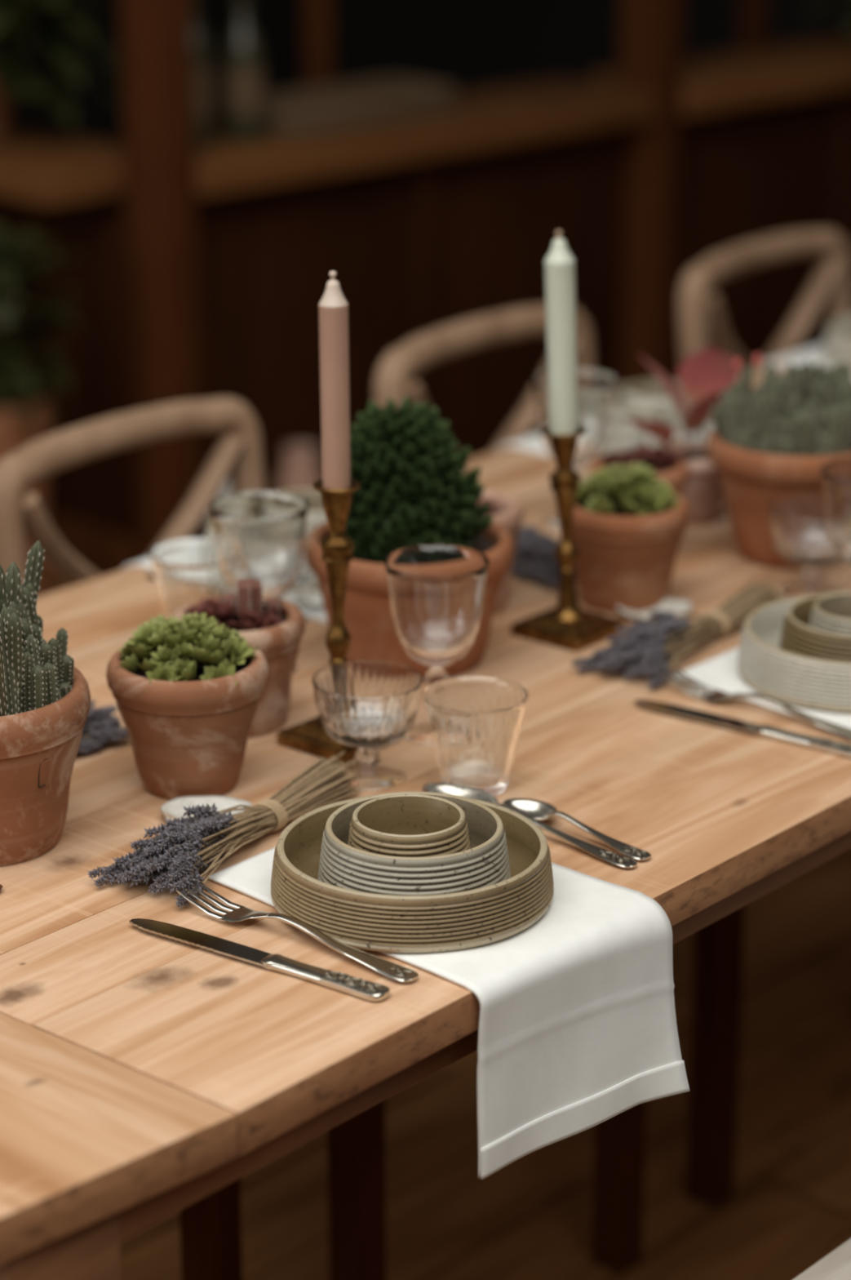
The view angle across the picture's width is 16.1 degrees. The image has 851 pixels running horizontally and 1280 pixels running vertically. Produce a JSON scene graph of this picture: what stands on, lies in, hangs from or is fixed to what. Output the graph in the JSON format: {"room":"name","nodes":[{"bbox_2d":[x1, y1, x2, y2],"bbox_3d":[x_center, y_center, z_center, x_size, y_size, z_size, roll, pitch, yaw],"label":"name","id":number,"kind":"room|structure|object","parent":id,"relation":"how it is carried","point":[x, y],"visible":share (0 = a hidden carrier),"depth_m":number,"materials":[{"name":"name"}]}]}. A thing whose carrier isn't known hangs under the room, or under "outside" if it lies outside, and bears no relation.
{"room":"dining room","nodes":[
{"label":"dining room","id":0,"kind":"room"},
{"bbox_2d":[0,62,25,137],"bbox_3d":[-0.780,-0.934,5.213,0.178,0.120,0.178,16,24,38],"label":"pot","id":1,"kind":"object","parent":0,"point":[7,104],"depth_m":5.19,"materials":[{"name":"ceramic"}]},
{"bbox_2d":[0,122,137,576],"bbox_3d":[-1.760,-1.672,6.053,0.260,2.500,3.598,-17,25,-41],"label":"wall","id":2,"kind":"structure","parent":0,"point":[69,188],"depth_m":5.20,"materials":[{"name":"brown wood"}]},
{"bbox_2d":[0,0,122,137],"bbox_3d":[-0.779,-1.105,5.159,0.566,0.509,0.545,16,24,38],"label":"fern","id":3,"kind":"object","parent":2,"relation":"on","point":[20,20],"visible":0.97,"depth_m":5.09,"materials":[{"name":"plant"}]},
{"bbox_2d":[0,0,302,142],"bbox_3d":[-2.023,-2.296,7.712,0.080,2.600,6.080,16,24,38],"label":"wall","id":4,"kind":"structure","parent":0,"point":[277,24],"depth_m":9.42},
{"bbox_2d":[44,566,850,1279],"bbox_3d":[-0.348,0.051,4.981,10.700,0.060,10.700,16,24,38],"label":"floor","id":5,"kind":"structure","parent":0,"point":[789,1207],"depth_m":3.33,"materials":[{"name":"brown wood"}]},
{"bbox_2d":[0,222,88,596],"bbox_3d":[-0.700,-0.341,4.919,0.294,0.722,0.324,16,24,38],"label":"potted plant","id":6,"kind":"object","parent":5,"relation":"on","point":[26,402],"visible":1,"depth_m":4.85,"materials":[{"name":"plant"}]},
{"bbox_2d":[0,387,54,596],"bbox_3d":[-0.701,-0.199,4.971,0.189,0.420,0.189,16,24,38],"label":"pot","id":7,"kind":"object","parent":6,"relation":"on","point":[16,424],"depth_m":4.85,"materials":[{"name":"ceramic"}]},
{"bbox_2d":[179,1177,242,1279],"bbox_3d":[-0.515,0.386,2.596,0.556,0.863,0.445,16,24,38],"label":"table leg","id":8,"kind":"object","parent":5,"relation":"on","point":[211,1227],"visible":0.02,"depth_m":2.61,"materials":[{"name":"brown wood"}]},
{"bbox_2d":[211,476,231,515],"bbox_3d":[-0.313,-0.125,4.924,0.076,0.310,0.076,16,24,38],"label":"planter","id":9,"kind":"object","parent":5,"relation":"on","point":[226,490],"visible":0.05,"depth_m":4.85,"materials":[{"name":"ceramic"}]},
{"bbox_2d":[277,443,322,491],"bbox_3d":[-0.207,-0.173,5.063,0.090,0.310,0.090,16,24,38],"label":"clay jar","id":10,"kind":"object","parent":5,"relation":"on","point":[301,468],"visible":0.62,"depth_m":5.00,"materials":[{"name":"ceramic"}]},
{"bbox_2d":[0,396,647,1279],"bbox_3d":[-0.128,0.239,3.023,0.556,0.863,0.445,16,24,38],"label":"chair","id":11,"kind":"object","parent":5,"relation":"on","point":[356,1147],"visible":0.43,"depth_m":3.03,"materials":[{"name":"brown wood"}]},
{"bbox_2d":[0,364,850,1279],"bbox_3d":[0.298,0.281,3.056,0.853,0.760,2.636,16,24,38],"label":"dining table","id":12,"kind":"object","parent":5,"relation":"on","point":[144,1075],"visible":0.48,"depth_m":2.14,"materials":[{"name":"brown wood"}]},
{"bbox_2d":[0,540,90,866],"bbox_3d":[-0.330,0.040,2.230,0.163,0.232,0.164,8,21,22],"label":"potted cactus","id":13,"kind":"object","parent":12,"relation":"on","point":[45,700],"visible":1,"depth_m":2.20,"materials":[{"name":"ceramic"}]},
{"bbox_2d":[0,666,90,866],"bbox_3d":[-0.330,0.091,2.247,0.163,0.124,0.165,16,24,38],"label":"pot","id":14,"kind":"object","parent":13,"relation":"on","point":[42,726],"depth_m":2.20,"materials":[{"name":"ceramic"}]},
{"bbox_2d":[78,699,129,755],"bbox_3d":[-0.354,0.082,2.399,0.267,0.045,0.088,-16,25,-39],"label":"bunch","id":15,"kind":"object","parent":12,"relation":"on","point":[100,728],"visible":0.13,"depth_m":2.44,"materials":[{"name":"purple plant"}]},
{"bbox_2d":[146,572,155,579],"bbox_3d":[-0.208,-0.051,2.827,0.151,0.015,0.035,17,25,40],"label":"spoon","id":16,"kind":"object","parent":12,"relation":"on","point":[151,575],"visible":0.09,"depth_m":2.87,"materials":[{"name":"silver metal"}]},
{"bbox_2d":[106,612,268,799],"bbox_3d":[-0.185,0.049,2.352,0.126,0.136,0.127,6,20,18],"label":"potted succulent","id":17,"kind":"object","parent":12,"relation":"on","point":[187,691],"visible":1,"depth_m":2.32,"materials":[{"name":"orange ceramic"}]},
{"bbox_2d":[149,537,234,620],"bbox_3d":[-0.205,-0.042,2.704,0.082,0.078,0.082,6,20,17],"label":"tumbler","id":18,"kind":"object","parent":12,"relation":"on","point":[186,571],"visible":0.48,"depth_m":2.68,"materials":[{"name":"clear glass"}]},
{"bbox_2d":[160,795,253,820],"bbox_3d":[-0.167,0.134,2.300,0.071,0.011,0.060,-1,19,-4],"label":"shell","id":19,"kind":"object","parent":12,"relation":"on","point":[174,808],"visible":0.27,"depth_m":2.32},
{"bbox_2d":[87,751,360,908],"bbox_3d":[-0.129,0.134,2.248,0.088,0.045,0.267,15,24,37],"label":"bunch","id":20,"kind":"object","parent":12,"relation":"on","point":[183,849],"visible":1,"depth_m":2.21,"materials":[{"name":"purple plant"}]},
{"bbox_2d":[122,557,327,622],"bbox_3d":[-0.127,-0.013,2.930,0.302,0.131,0.215,16,24,38],"label":"linen napkin","id":21,"kind":"object","parent":12,"relation":"on","point":[319,614],"visible":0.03,"depth_m":2.79,"materials":[{"name":"white fabric"}]},
{"bbox_2d":[205,515,319,591],"bbox_3d":[-0.113,-0.096,2.905,0.202,0.041,0.202,16,24,38],"label":"plate","id":22,"kind":"object","parent":21,"relation":"on","point":[312,584],"visible":0.05,"depth_m":2.82,"materials":[{"name":"ceramic"}]},
{"bbox_3d":[-0.113,-0.105,2.902,0.139,0.048,0.139,16,24,38],"label":"ribbed bowl","id":23,"kind":"object","parent":22,"relation":"on","visible":0},
{"bbox_2d":[281,488,327,524],"bbox_3d":[-0.113,-0.111,2.900,0.091,0.049,0.091,0,19,0],"label":"ribbed bowl","id":24,"kind":"object","parent":23,"relation":"in","point":[316,513],"visible":0.07,"depth_m":2.93,"materials":[{"name":"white ceramic"}]},
{"bbox_2d":[293,588,324,608],"bbox_3d":[-0.089,-0.038,2.799,0.060,0.011,0.071,7,20,19],"label":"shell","id":25,"kind":"object","parent":21,"relation":"on","point":[304,596],"visible":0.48,"depth_m":2.80,"materials":[{"name":"white"}]},
{"bbox_2d":[173,577,306,737],"bbox_3d":[-0.154,0.010,2.485,0.111,0.123,0.112,8,21,22],"label":"potted succulent","id":26,"kind":"object","parent":12,"relation":"on","point":[275,625],"visible":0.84,"depth_m":2.46,"materials":[{"name":"orange ceramic"}]},
{"bbox_2d":[209,490,309,672],"bbox_3d":[-0.142,-0.046,2.607,0.085,0.149,0.085,-11,22,-29],"label":"wine glass","id":27,"kind":"object","parent":12,"relation":"on","point":[260,535],"visible":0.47,"depth_m":2.57,"materials":[{"name":"clear glass"}]},
{"bbox_2d":[209,490,309,598],"bbox_3d":[-0.142,-0.073,2.597,0.085,0.091,0.085,-11,22,-29],"label":"bowl","id":28,"kind":"object","parent":27,"relation":"on","point":[260,535],"depth_m":2.57,"materials":[{"name":"clear glass"}]},
{"bbox_2d":[128,918,390,1001],"bbox_3d":[-0.116,0.216,2.062,0.217,0.007,0.019,12,23,32],"label":"table knife","id":29,"kind":"object","parent":12,"relation":"on","point":[358,987],"visible":1,"depth_m":2.05,"materials":[{"name":"silver metal"}]},
{"bbox_2d":[177,881,418,982],"bbox_3d":[-0.090,0.201,2.093,0.216,0.014,0.026,15,24,37],"label":"fork","id":30,"kind":"object","parent":12,"relation":"on","point":[391,970],"visible":1,"depth_m":2.09,"materials":[{"name":"silver metal"}]},
{"bbox_2d":[280,520,319,621],"bbox_3d":[-0.136,-0.060,2.751,0.087,0.083,0.087,-8,20,-21],"label":"coupe glass","id":31,"kind":"object","parent":12,"relation":"on","point":[305,573],"visible":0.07,"depth_m":2.73,"materials":[{"name":"clear glass"}]},
{"bbox_2d":[291,520,319,588],"bbox_3d":[-0.136,-0.074,2.746,0.087,0.053,0.087,-8,20,-21],"label":"bowl","id":32,"kind":"object","parent":31,"relation":"on","point":[305,573],"depth_m":2.73,"materials":[{"name":"clear glass"}]},
{"bbox_2d":[276,478,386,763],"bbox_3d":[-0.070,-0.020,2.425,0.072,0.219,0.072,16,24,38],"label":"brass candlestick","id":33,"kind":"object","parent":12,"relation":"on","point":[309,736],"visible":0.77,"depth_m":2.42,"materials":[{"name":"gold metal"}]},
{"bbox_2d":[318,271,351,488],"bbox_3d":[-0.071,-0.198,2.364,0.023,0.186,0.023,15,25,38],"label":"candle","id":34,"kind":"object","parent":33,"relation":"on","point":[333,306],"visible":0.98,"depth_m":2.35,"materials":[{"name":"pink wax"}]},
{"bbox_2d":[312,478,360,532],"bbox_3d":[-0.070,-0.106,2.396,0.038,0.038,0.038,16,24,38],"label":"candle cup","id":35,"kind":"object","parent":33,"relation":"on","point":[336,503],"depth_m":2.39,"materials":[{"name":"gold metal"}]},
{"bbox_2d":[311,660,423,791],"bbox_3d":[-0.045,0.070,2.373,0.087,0.083,0.087,8,21,22],"label":"coupe glass","id":36,"kind":"object","parent":12,"relation":"on","point":[367,705],"visible":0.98,"depth_m":2.36,"materials":[{"name":"clear glass"}]},
{"bbox_2d":[311,660,423,748],"bbox_3d":[-0.045,0.056,2.368,0.087,0.053,0.087,8,21,22],"label":"bowl","id":37,"kind":"object","parent":36,"relation":"on","point":[364,704],"depth_m":2.35,"materials":[{"name":"clear glass"}]},
{"bbox_2d":[304,395,514,680],"bbox_3d":[-0.014,-0.095,2.622,0.182,0.233,0.184,8,21,22],"label":"potted plant","id":38,"kind":"object","parent":12,"relation":"on","point":[407,468],"visible":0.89,"depth_m":2.58,"materials":[{"name":"green plant"}]},
{"bbox_2d":[304,517,514,680],"bbox_3d":[-0.014,-0.038,2.642,0.182,0.112,0.184,16,24,38],"label":"pot","id":39,"kind":"object","parent":38,"relation":"on","point":[368,618],"depth_m":2.59,"materials":[{"name":"ceramic"}]},
{"bbox_2d":[384,545,489,746],"bbox_3d":[0.009,0.006,2.455,0.085,0.149,0.085,10,21,26],"label":"wine glass","id":40,"kind":"object","parent":12,"relation":"on","point":[437,593],"visible":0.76,"depth_m":2.42,"materials":[{"name":"clear glass"}]},
{"bbox_2d":[384,545,489,668],"bbox_3d":[0.009,-0.021,2.446,0.085,0.091,0.085,10,21,26],"label":"bowl","id":41,"kind":"object","parent":40,"relation":"on","point":[437,593],"depth_m":2.42,"materials":[{"name":"clear glass"}]},
{"bbox_2d":[208,847,690,1179],"bbox_3d":[0.008,0.251,2.183,0.309,0.145,0.215,16,24,38],"label":"linen napkin","id":42,"kind":"object","parent":12,"relation":"on","point":[578,1030],"visible":0.53,"depth_m":2.10,"materials":[{"name":"white fabric"}]},
{"bbox_2d":[271,795,554,953],"bbox_3d":[-0.009,0.164,2.152,0.202,0.041,0.202,16,24,38],"label":"plate","id":43,"kind":"object","parent":42,"relation":"on","point":[389,923],"visible":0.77,"depth_m":2.08,"materials":[{"name":"ceramic"}]},
{"bbox_2d":[284,802,540,879],"bbox_3d":[-0.009,0.161,2.151,0.188,0.034,0.188,16,24,38],"label":"bowl","id":44,"kind":"object","parent":43,"relation":"on","point":[303,837],"depth_m":2.19,"materials":[{"name":"beige ceramic"}]},
{"bbox_2d":[317,791,511,895],"bbox_3d":[-0.008,0.153,2.152,0.139,0.048,0.139,-7,20,-19],"label":"ribbed bowl","id":45,"kind":"object","parent":43,"relation":"on","point":[341,864],"visible":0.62,"depth_m":2.11,"materials":[{"name":"grey ceramic"}]},
{"bbox_2d":[347,794,471,857],"bbox_3d":[-0.012,0.147,2.150,0.091,0.049,0.091,11,22,29],"label":"ribbed bowl","id":46,"kind":"object","parent":45,"relation":"in","point":[403,825],"visible":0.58,"depth_m":2.16,"materials":[{"name":"brown ceramic"}]},
{"bbox_2d":[422,675,528,795],"bbox_3d":[0.039,0.079,2.354,0.082,0.078,0.082,0,19,0],"label":"tumbler","id":47,"kind":"object","parent":12,"relation":"on","point":[475,722],"visible":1,"depth_m":2.33,"materials":[{"name":"clear glass"}]},
{"bbox_2d":[449,489,524,613],"bbox_3d":[0.036,-0.081,2.784,0.109,0.100,0.109,6,20,16],"label":"potted succulent","id":48,"kind":"object","parent":12,"relation":"on","point":[507,511],"visible":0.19,"depth_m":2.77,"materials":[{"name":"red plant"}]},
{"bbox_2d":[478,489,524,613],"bbox_3d":[0.036,-0.080,2.784,0.109,0.098,0.109,16,24,38],"label":"pot","id":49,"kind":"object","parent":48,"relation":"on","point":[507,511],"depth_m":2.77,"materials":[{"name":"ceramic"}]},
{"bbox_2d":[495,433,551,457],"bbox_3d":[0.243,-0.155,3.340,0.305,0.130,0.215,16,24,38],"label":"linen napkin","id":50,"kind":"object","parent":12,"relation":"on","point":[535,443],"visible":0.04,"depth_m":3.32,"materials":[{"name":"white fabric"}]},
{"bbox_2d":[648,435,657,448],"bbox_3d":[0.259,-0.236,3.314,0.202,0.041,0.202,16,24,38],"label":"plate","id":51,"kind":"object","parent":50,"relation":"on","point":[652,442],"visible":0.02,"depth_m":3.22,"materials":[{"name":"ceramic"}]},
{"bbox_2d":[613,382,653,419],"bbox_3d":[0.259,-0.246,3.311,0.139,0.048,0.139,4,19,10],"label":"ribbed bowl","id":52,"kind":"object","parent":51,"relation":"on","point":[619,406],"visible":0.09,"depth_m":3.26,"materials":[{"name":"grey ceramic"}]},
{"bbox_2d":[615,385,627,404],"bbox_3d":[0.259,-0.248,3.310,0.124,0.042,0.124,16,24,38],"label":"bowl","id":53,"kind":"object","parent":52,"relation":"on","point":[620,389],"depth_m":3.35,"materials":[{"name":"grey ceramic"}]},
{"bbox_2d":[622,380,688,408],"bbox_3d":[0.259,-0.252,3.309,0.091,0.049,0.091,-3,19,-8],"label":"ribbed bowl","id":54,"kind":"object","parent":52,"relation":"in","point":[651,394],"visible":0.28,"depth_m":3.31,"materials":[{"name":"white ceramic"}]},
{"bbox_2d":[422,782,637,867],"bbox_3d":[0.077,0.138,2.278,0.210,0.015,0.042,17,25,40],"label":"spoon","id":55,"kind":"object","parent":12,"relation":"on","point":[615,859],"visible":0.69,"depth_m":2.26,"materials":[{"name":"silver metal"}]},
{"bbox_2d":[422,782,498,803],"bbox_3d":[0.026,0.125,2.324,0.070,0.010,0.042,17,25,40],"label":"bowl","id":56,"kind":"object","parent":55,"relation":"on","point":[443,788],"depth_m":2.34,"materials":[{"name":"silver metal"}]},
{"bbox_2d":[511,524,576,588],"bbox_3d":[0.062,-0.104,2.940,0.088,0.045,0.267,-16,25,-39],"label":"bunch","id":57,"kind":"object","parent":12,"relation":"on","point":[534,557],"visible":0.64,"depth_m":2.87,"materials":[{"name":"purple plant"}]},
{"bbox_2d":[511,425,626,651],"bbox_3d":[0.129,-0.096,2.690,0.075,0.190,0.075,16,24,38],"label":"brass candlestick","id":58,"kind":"object","parent":12,"relation":"on","point":[566,625],"visible":1,"depth_m":2.69,"materials":[{"name":"gold metal"}]},
{"bbox_2d":[544,230,577,434],"bbox_3d":[0.119,-0.264,2.632,0.032,0.190,0.027,-4,19,-11],"label":"candle","id":59,"kind":"object","parent":58,"relation":"on","point":[560,272],"visible":0.99,"depth_m":2.62,"materials":[{"name":"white wax"}]},
{"bbox_2d":[542,425,586,467],"bbox_3d":[0.123,-0.170,2.664,0.040,0.033,0.040,14,25,39],"label":"candle cup","id":60,"kind":"object","parent":58,"relation":"on","point":[564,446],"depth_m":2.65,"materials":[{"name":"gold metal"}]},
{"bbox_2d":[533,368,618,529],"bbox_3d":[0.150,-0.189,3.023,0.085,0.149,0.085,15,24,38],"label":"wine glass","id":61,"kind":"object","parent":12,"relation":"on","point":[597,389],"visible":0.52,"depth_m":2.99,"materials":[{"name":"clear glass"}]},
{"bbox_2d":[533,368,618,468],"bbox_3d":[0.150,-0.217,3.013,0.085,0.091,0.085,15,24,38],"label":"bowl","id":62,"kind":"object","parent":61,"relation":"on","point":[597,389],"depth_m":2.99,"materials":[{"name":"clear glass"}]},
{"bbox_2d":[502,798,651,860],"bbox_3d":[0.113,0.141,2.270,0.141,0.015,0.035,17,25,40],"label":"spoon","id":63,"kind":"object","parent":12,"relation":"on","point":[540,811],"visible":0.8,"depth_m":2.27,"materials":[{"name":"silver metal"}]},
{"bbox_2d":[502,798,557,821],"bbox_3d":[0.079,0.133,2.301,0.048,0.010,0.035,17,25,40],"label":"bowl","id":64,"kind":"object","parent":63,"relation":"on","point":[540,811],"depth_m":2.31,"materials":[{"name":"silver metal"}]},
{"bbox_2d":[582,411,653,480],"bbox_3d":[0.195,-0.189,3.131,0.082,0.078,0.082,8,21,22],"label":"tumbler","id":65,"kind":"object","parent":12,"relation":"on","point":[625,435],"visible":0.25,"depth_m":3.10,"materials":[{"name":"clear glass"}]},
{"bbox_2d":[572,462,690,613],"bbox_3d":[0.185,-0.097,2.787,0.118,0.128,0.119,15,24,36],"label":"potted succulent","id":66,"kind":"object","parent":12,"relation":"on","point":[628,526],"visible":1,"depth_m":2.75,"materials":[{"name":"orange ceramic"}]},
{"bbox_2d":[588,443,689,497],"bbox_3d":[0.207,-0.135,2.933,0.098,0.106,0.098,-9,21,-26],"label":"potted succulent","id":67,"kind":"object","parent":12,"relation":"on","point":[673,470],"visible":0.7,"depth_m":2.91,"materials":[{"name":"ceramic"}]},
{"bbox_2d":[616,597,693,620],"bbox_3d":[0.211,-0.026,2.764,0.071,0.011,0.060,-3,19,-9],"label":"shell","id":68,"kind":"object","parent":12,"relation":"on","point":[680,606],"visible":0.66,"depth_m":2.77,"materials":[{"name":"white"}]},
{"bbox_2d":[570,577,786,689],"bbox_3d":[0.247,-0.013,2.675,0.088,0.045,0.267,17,26,41],"label":"bunch","id":69,"kind":"object","parent":12,"relation":"on","point":[646,647],"visible":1,"depth_m":2.63,"materials":[{"name":"purple plant"}]},
{"bbox_2d":[651,401,714,446],"bbox_3d":[0.279,-0.198,3.149,0.087,0.083,0.087,-10,21,-27],"label":"coupe glass","id":70,"kind":"object","parent":12,"relation":"on","point":[668,414],"visible":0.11,"depth_m":3.12,"materials":[{"name":"clear glass"}]},
{"bbox_2d":[626,347,741,524],"bbox_3d":[0.264,-0.211,3.034,0.140,0.184,0.086,-6,20,-17],"label":"plant","id":71,"kind":"object","parent":12,"relation":"on","point":[703,375],"visible":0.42,"depth_m":3.01,"materials":[{"name":"red plant"}]},
{"bbox_2d":[633,699,850,758],"bbox_3d":[0.266,0.072,2.483,0.217,0.007,0.019,13,23,33],"label":"table knife","id":72,"kind":"object","parent":12,"relation":"on","point":[825,744],"visible":1,"depth_m":2.47,"materials":[{"name":"silver metal"}]},
{"bbox_2d":[659,667,850,739],"bbox_3d":[0.288,0.054,2.517,0.216,0.014,0.026,16,25,39],"label":"fork","id":73,"kind":"object","parent":12,"relation":"on","point":[708,693],"visible":1,"depth_m":2.54,"materials":[{"name":"silver metal"}]},
{"bbox_2d":[672,646,850,728],"bbox_3d":[0.386,0.107,2.595,0.306,0.140,0.229,16,24,38],"label":"linen napkin","id":74,"kind":"object","parent":12,"relation":"on","point":[721,672],"visible":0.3,"depth_m":2.59,"materials":[{"name":"white fabric"}]},
{"bbox_2d":[737,593,850,712],"bbox_3d":[0.371,0.009,2.597,0.202,0.043,0.202,16,24,38],"label":"plate","id":75,"kind":"object","parent":74,"relation":"on","point":[775,673],"visible":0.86,"depth_m":2.53,"materials":[{"name":"ceramic"}]},
{"bbox_2d":[751,598,801,648],"bbox_3d":[0.371,0.007,2.596,0.188,0.036,0.188,16,24,38],"label":"bowl","id":76,"kind":"object","parent":75,"relation":"on","point":[767,620],"depth_m":2.65,"materials":[{"name":"beige ceramic"}]},
{"bbox_2d":[778,591,850,662],"bbox_3d":[0.374,0.000,2.597,0.139,0.048,0.139,-7,20,-19],"label":"ribbed bowl","id":77,"kind":"object","parent":75,"relation":"in","point":[797,637],"visible":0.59,"depth_m":2.56,"materials":[{"name":"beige ceramic"}]},
{"bbox_2d":[808,591,850,635],"bbox_3d":[0.374,-0.006,2.595,0.091,0.049,0.091,-15,24,-37],"label":"ribbed bowl","id":78,"kind":"object","parent":77,"relation":"in","point":[831,613],"visible":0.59,"depth_m":2.59,"materials":[{"name":"grey ceramic"}]},
{"bbox_2d":[706,353,850,568],"bbox_3d":[0.358,-0.180,2.916,0.174,0.201,0.175,16,24,38],"label":"potted cactus","id":79,"kind":"object","parent":12,"relation":"on","point":[767,444],"visible":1,"depth_m":2.87,"materials":[{"name":"ceramic"}]},
{"bbox_2d":[733,357,742,372],"bbox_3d":[0.299,-0.263,2.885,0.010,0.014,0.009,16,24,38],"label":"flower","id":80,"kind":"object","parent":79,"relation":"on","point":[738,363],"depth_m":2.88,"materials":[{"name":"red plant"}]},
{"bbox_2d":[753,353,763,368],"bbox_3d":[0.318,-0.267,2.881,0.010,0.014,0.009,16,24,38],"label":"flower","id":81,"kind":"object","parent":79,"relation":"on","point":[757,358],"depth_m":2.88,"materials":[{"name":"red plant"}]},
{"bbox_2d":[706,427,850,568],"bbox_3d":[0.358,-0.142,2.929,0.174,0.120,0.175,16,24,38],"label":"pot","id":82,"kind":"object","parent":79,"relation":"on","point":[756,469],"depth_m":2.86,"materials":[{"name":"ceramic"}]},
{"bbox_2d":[760,343,833,369],"bbox_3d":[0.571,-0.280,3.703,0.306,0.131,0.215,16,24,38],"label":"linen napkin","id":83,"kind":"object","parent":12,"relation":"on","point":[814,355],"visible":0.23,"depth_m":3.69,"materials":[{"name":"white fabric"}]},
{"bbox_2d":[822,314,850,366],"bbox_3d":[0.587,-0.361,3.677,0.202,0.041,0.202,16,24,38],"label":"plate","id":84,"kind":"object","parent":83,"relation":"on","point":[837,341],"visible":0.99,"depth_m":3.65,"materials":[{"name":"ceramic"}]},
{"bbox_2d":[832,315,850,337],"bbox_3d":[0.587,-0.364,3.676,0.188,0.034,0.188,16,24,38],"label":"bowl","id":85,"kind":"object","parent":84,"relation":"on","point":[842,326],"depth_m":3.73,"materials":[{"name":"white ceramic"}]},
{"bbox_2d":[768,495,843,597],"bbox_3d":[0.363,-0.084,2.818,0.087,0.083,0.087,7,20,19],"label":"coupe glass","id":86,"kind":"object","parent":12,"relation":"on","point":[798,526],"visible":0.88,"depth_m":2.80,"materials":[{"name":"clear glass"}]},
{"bbox_2d":[768,495,843,566],"bbox_3d":[0.363,-0.098,2.813,0.087,0.053,0.087,7,20,19],"label":"bowl","id":87,"kind":"object","parent":86,"relation":"on","point":[798,526],"depth_m":2.79,"materials":[{"name":"clear glass"}]},
{"bbox_2d":[821,457,850,564],"bbox_3d":[0.395,-0.081,2.708,0.085,0.149,0.085,0,19,1],"label":"wine glass","id":88,"kind":"object","parent":12,"relation":"on","point":[836,474],"visible":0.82,"depth_m":2.68,"materials":[{"name":"clear glass"}]},
{"bbox_2d":[373,304,745,1207],"bbox_3d":[0.245,0.094,3.443,0.556,0.863,0.445,16,24,38],"label":"chair","id":89,"kind":"object","parent":5,"relation":"on","point":[718,947],"visible":0.19,"depth_m":3.24,"materials":[{"name":"brown wood"}]},
{"bbox_2d":[678,228,850,373],"bbox_3d":[0.620,-0.054,3.874,0.557,0.863,0.445,15,24,37],"label":"chair","id":90,"kind":"object","parent":5,"relation":"on","point":[702,326],"visible":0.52,"depth_m":3.90,"materials":[{"name":"brown wood"}]},
{"bbox_2d":[792,1238,850,1279],"bbox_3d":[0.673,0.612,2.555,0.286,0.460,1.230,16,24,38],"label":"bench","id":91,"kind":"object","parent":5,"relation":"on","point":[837,1265],"visible":1,"depth_m":2.26,"materials":[{"name":"beige wood"}]},
{"bbox_2d":[115,0,850,561],"bbox_3d":[1.250,-1.807,6.446,4.888,2.500,0.270,-17,25,-41],"label":"wall","id":92,"kind":"structure","parent":0,"point":[659,164],"depth_m":5.53,"materials":[{"name":"brown wood"}]},
{"bbox_2d":[191,0,213,148],"bbox_3d":[-0.394,-0.967,5.079,0.070,0.270,0.070,16,24,38],"label":"wine bottle","id":93,"kind":"object","parent":92,"relation":"on","point":[202,52],"visible":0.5,"depth_m":5.07,"materials":[{"name":"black glass"}]},
{"bbox_2d":[222,0,264,142],"bbox_3d":[-0.311,-0.979,5.144,0.070,0.250,0.070,16,24,38],"label":"wine bottle","id":94,"kind":"object","parent":92,"relation":"on","point":[243,71],"visible":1,"depth_m":5.13,"materials":[{"name":"clear glass"}]},
{"bbox_2d":[264,75,454,137],"bbox_3d":[-0.146,-0.953,5.376,0.400,0.050,0.160,-17,25,-41],"label":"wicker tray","id":95,"kind":"object","parent":92,"relation":"on","point":[362,103],"visible":0.8,"depth_m":5.36,"materials":[{"name":"brown wicker"}]},
{"bbox_2d":[333,0,850,92],"bbox_3d":[2.099,-2.260,7.608,7.280,2.600,0.080,16,24,38],"label":"window","id":96,"kind":"structure","parent":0,"point":[468,45],"depth_m":9.35,"materials":[{"name":"black glass"}]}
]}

